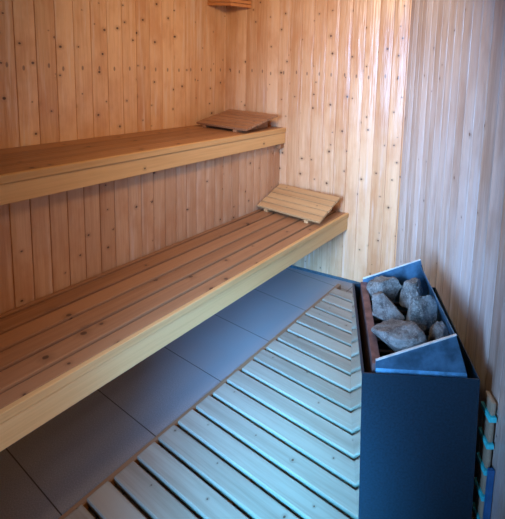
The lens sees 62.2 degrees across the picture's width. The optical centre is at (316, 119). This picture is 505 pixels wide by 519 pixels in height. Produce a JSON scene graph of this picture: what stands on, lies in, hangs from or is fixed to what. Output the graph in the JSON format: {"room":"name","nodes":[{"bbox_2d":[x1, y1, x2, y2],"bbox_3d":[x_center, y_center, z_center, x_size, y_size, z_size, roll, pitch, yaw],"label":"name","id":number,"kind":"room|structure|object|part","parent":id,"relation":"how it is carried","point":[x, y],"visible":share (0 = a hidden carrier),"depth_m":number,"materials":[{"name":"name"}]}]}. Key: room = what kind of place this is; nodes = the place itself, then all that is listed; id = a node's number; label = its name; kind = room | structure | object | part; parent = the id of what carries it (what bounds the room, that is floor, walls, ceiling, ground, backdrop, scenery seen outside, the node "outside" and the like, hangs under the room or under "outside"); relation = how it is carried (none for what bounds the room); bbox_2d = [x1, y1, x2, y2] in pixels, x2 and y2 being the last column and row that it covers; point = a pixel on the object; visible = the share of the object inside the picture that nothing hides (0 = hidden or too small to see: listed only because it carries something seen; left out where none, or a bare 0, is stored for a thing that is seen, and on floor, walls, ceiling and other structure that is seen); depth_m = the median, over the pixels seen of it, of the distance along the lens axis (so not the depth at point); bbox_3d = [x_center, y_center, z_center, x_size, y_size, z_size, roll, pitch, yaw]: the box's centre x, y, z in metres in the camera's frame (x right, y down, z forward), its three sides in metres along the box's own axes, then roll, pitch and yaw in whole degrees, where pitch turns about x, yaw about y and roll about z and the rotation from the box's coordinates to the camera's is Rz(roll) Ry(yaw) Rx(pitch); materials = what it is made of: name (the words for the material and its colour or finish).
{"room":"spa","nodes":[
{"label":"spa","id":0,"kind":"room"},
{"bbox_2d":[0,0,225,148],"bbox_3d":[-1.172,0.029,2.094,0.042,2.020,3.600,7,8,32],"label":"wall","id":1,"kind":"structure","parent":0,"point":[70,69],"depth_m":2.13,"materials":[{"name":"brown wood"}]},
{"bbox_2d":[0,125,285,204],"bbox_3d":[-1.163,0.216,1.653,0.479,0.136,2.802,7,8,32],"label":"bench","id":2,"kind":"object","parent":1,"relation":"attached to","point":[39,170],"visible":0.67,"depth_m":1.81,"materials":[{"name":"brown wood"}]},
{"bbox_2d":[196,109,277,131],"bbox_3d":[-0.505,0.005,2.613,0.425,0.091,0.297,7,8,32],"label":"headrest cover","id":3,"kind":"object","parent":2,"relation":"on","point":[237,120],"visible":1,"depth_m":2.58,"materials":[{"name":"brown wood"}]},
{"bbox_2d":[0,145,279,313],"bbox_3d":[-1.030,0.658,1.599,0.032,0.905,2.818,7,8,32],"label":"wall","id":4,"kind":"structure","parent":0,"point":[49,244],"depth_m":1.78,"materials":[{"name":"brown wood"}]},
{"bbox_2d":[0,208,348,451],"bbox_3d":[-0.785,0.735,1.504,0.489,0.106,2.872,7,8,32],"label":"bench","id":5,"kind":"object","parent":4,"relation":"attached to","point":[57,349],"visible":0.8,"depth_m":1.50,"materials":[{"name":"brown wood"}]},
{"bbox_2d":[257,184,339,223],"bbox_3d":[-0.115,0.517,2.534,0.464,0.117,0.230,7,8,32],"label":"headrest cover","id":6,"kind":"object","parent":5,"relation":"on","point":[310,206],"visible":1,"depth_m":2.51,"materials":[{"name":"brown wood"}]},
{"bbox_2d":[0,267,354,518],"bbox_3d":[0.330,1.270,0.949,4.050,0.050,3.800,7,8,32],"label":"floor","id":7,"kind":"structure","parent":0,"point":[50,469],"depth_m":1.60,"materials":[{"name":"grey tile"}]},
{"bbox_2d":[58,284,473,518],"bbox_3d":[0.307,1.178,1.316,1.631,0.040,1.876,7,8,32],"label":"duckboard","id":8,"kind":"object","parent":7,"relation":"on","point":[302,375],"visible":0.56,"depth_m":1.42,"materials":[{"name":"beige wood"}]},
{"bbox_2d":[350,259,479,518],"bbox_3d":[0.287,0.847,1.361,0.331,0.604,0.469,2,7,2],"label":"heater","id":9,"kind":"object","parent":8,"relation":"on","point":[414,410],"visible":0.85,"depth_m":1.13,"materials":[{"name":"black paint"}]},
{"bbox_3d":[0.129,0.900,1.372,0.017,0.486,0.460,2,7,2],"label":"panel","id":10,"kind":"part","parent":9,"relation":"part of","materials":[{"name":"metal"}]},
{"bbox_3d":[0.132,0.656,1.342,0.008,0.005,0.460,2,7,2],"label":"trim","id":11,"kind":"part","parent":9,"relation":"part of","materials":[{"name":"black paint"}]},
{"bbox_2d":[366,276,401,303],"bbox_3d":[0.239,0.623,1.505,0.112,0.116,0.092,-1,8,-24],"label":"stone","id":12,"kind":"object","parent":9,"relation":"in","point":[390,286],"visible":0.74,"depth_m":1.48,"materials":[{"name":"grey stone"}]},
{"bbox_2d":[372,291,404,320],"bbox_3d":[0.239,0.639,1.387,0.112,0.112,0.100,3,7,7],"label":"stone","id":13,"kind":"object","parent":9,"relation":"in","point":[384,309],"visible":0.86,"depth_m":1.36,"materials":[{"name":"grey stone"}]},
{"bbox_3d":[0.292,0.875,1.598,0.330,0.490,0.004,2,7,2],"label":"panel","id":14,"kind":"part","parent":9,"relation":"part of","materials":[{"name":"paint"}]},
{"bbox_3d":[0.304,0.723,1.571,0.270,0.400,0.003,2,7,2],"label":"plate","id":15,"kind":"part","parent":9,"relation":"part of","materials":[{"name":"metal"}]},
{"bbox_2d":[371,318,426,351],"bbox_3d":[0.242,0.656,1.220,0.113,0.120,0.155,-2,8,-26],"label":"stone","id":16,"kind":"object","parent":9,"relation":"in","point":[398,335],"visible":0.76,"depth_m":1.19,"materials":[{"name":"grey stone"}]},
{"bbox_2d":[399,278,422,307],"bbox_3d":[0.355,0.629,1.469,0.103,0.120,0.076,-3,9,-33],"label":"stone","id":17,"kind":"object","parent":9,"relation":"in","point":[411,288],"visible":0.71,"depth_m":1.45,"materials":[{"name":"grey stone"}]},
{"bbox_3d":[0.278,0.932,1.137,0.330,0.490,0.004,2,7,2],"label":"panel","id":18,"kind":"part","parent":9,"relation":"part of","materials":[{"name":"black paint"}]},
{"bbox_3d":[0.290,0.777,1.135,0.270,0.400,0.003,2,7,2],"label":"plate","id":19,"kind":"part","parent":9,"relation":"part of","materials":[{"name":"metal"}]},
{"bbox_2d":[406,295,437,332],"bbox_3d":[0.345,0.640,1.347,0.101,0.128,0.104,4,7,14],"label":"stone","id":20,"kind":"object","parent":9,"relation":"in","point":[422,310],"visible":0.86,"depth_m":1.33,"materials":[{"name":"grey stone"}]},
{"bbox_2d":[428,321,449,341],"bbox_3d":[0.370,0.668,1.242,0.064,0.100,0.088,2,7,-4],"label":"stone","id":21,"kind":"object","parent":9,"relation":"in","point":[438,330],"visible":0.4,"depth_m":1.23,"materials":[{"name":"grey stone"}]},
{"bbox_3d":[0.441,0.910,1.363,0.017,0.490,0.460,2,7,2],"label":"panel","id":22,"kind":"part","parent":9,"relation":"part of","materials":[{"name":"black paint"}]},
{"bbox_2d":[225,0,411,281],"bbox_3d":[-0.061,0.000,2.645,1.254,2.020,0.042,5,8,24],"label":"wall","id":23,"kind":"structure","parent":0,"point":[333,73],"depth_m":2.55,"materials":[{"name":"brown wood"}]},
{"bbox_2d":[208,0,250,7],"bbox_3d":[-0.559,-0.855,2.641,0.278,0.251,0.073,1,7,-11],"label":"lamp","id":24,"kind":"object","parent":23,"relation":"attached to","point":[247,4],"visible":1,"depth_m":2.64,"materials":[{"name":"brown wood"}]},
{"bbox_2d":[289,265,360,283],"bbox_3d":[0.096,1.014,2.660,0.806,0.016,0.008,5,8,24],"label":"baseboard","id":25,"kind":"structure","parent":23,"relation":"attached to","point":[291,266],"depth_m":2.68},
{"bbox_2d":[395,0,504,518],"bbox_3d":[0.546,0.288,0.518,0.045,2.020,3.750,2,7,-1],"label":"wall","id":26,"kind":"structure","parent":0,"point":[451,217],"depth_m":1.44,"materials":[{"name":"brown wood"}]},
{"bbox_2d":[472,391,496,518],"bbox_3d":[0.476,0.995,1.169,0.024,0.450,0.070,2,7,-1],"label":"guard","id":27,"kind":"object","parent":26,"relation":"attached to","point":[484,481],"visible":0.94,"depth_m":1.15,"materials":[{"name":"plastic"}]},
{"bbox_3d":[0.477,1.094,1.152,0.017,0.259,0.012,2,7,-1],"label":"post","id":28,"kind":"part","parent":27,"relation":"part of","materials":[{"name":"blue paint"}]}
]}

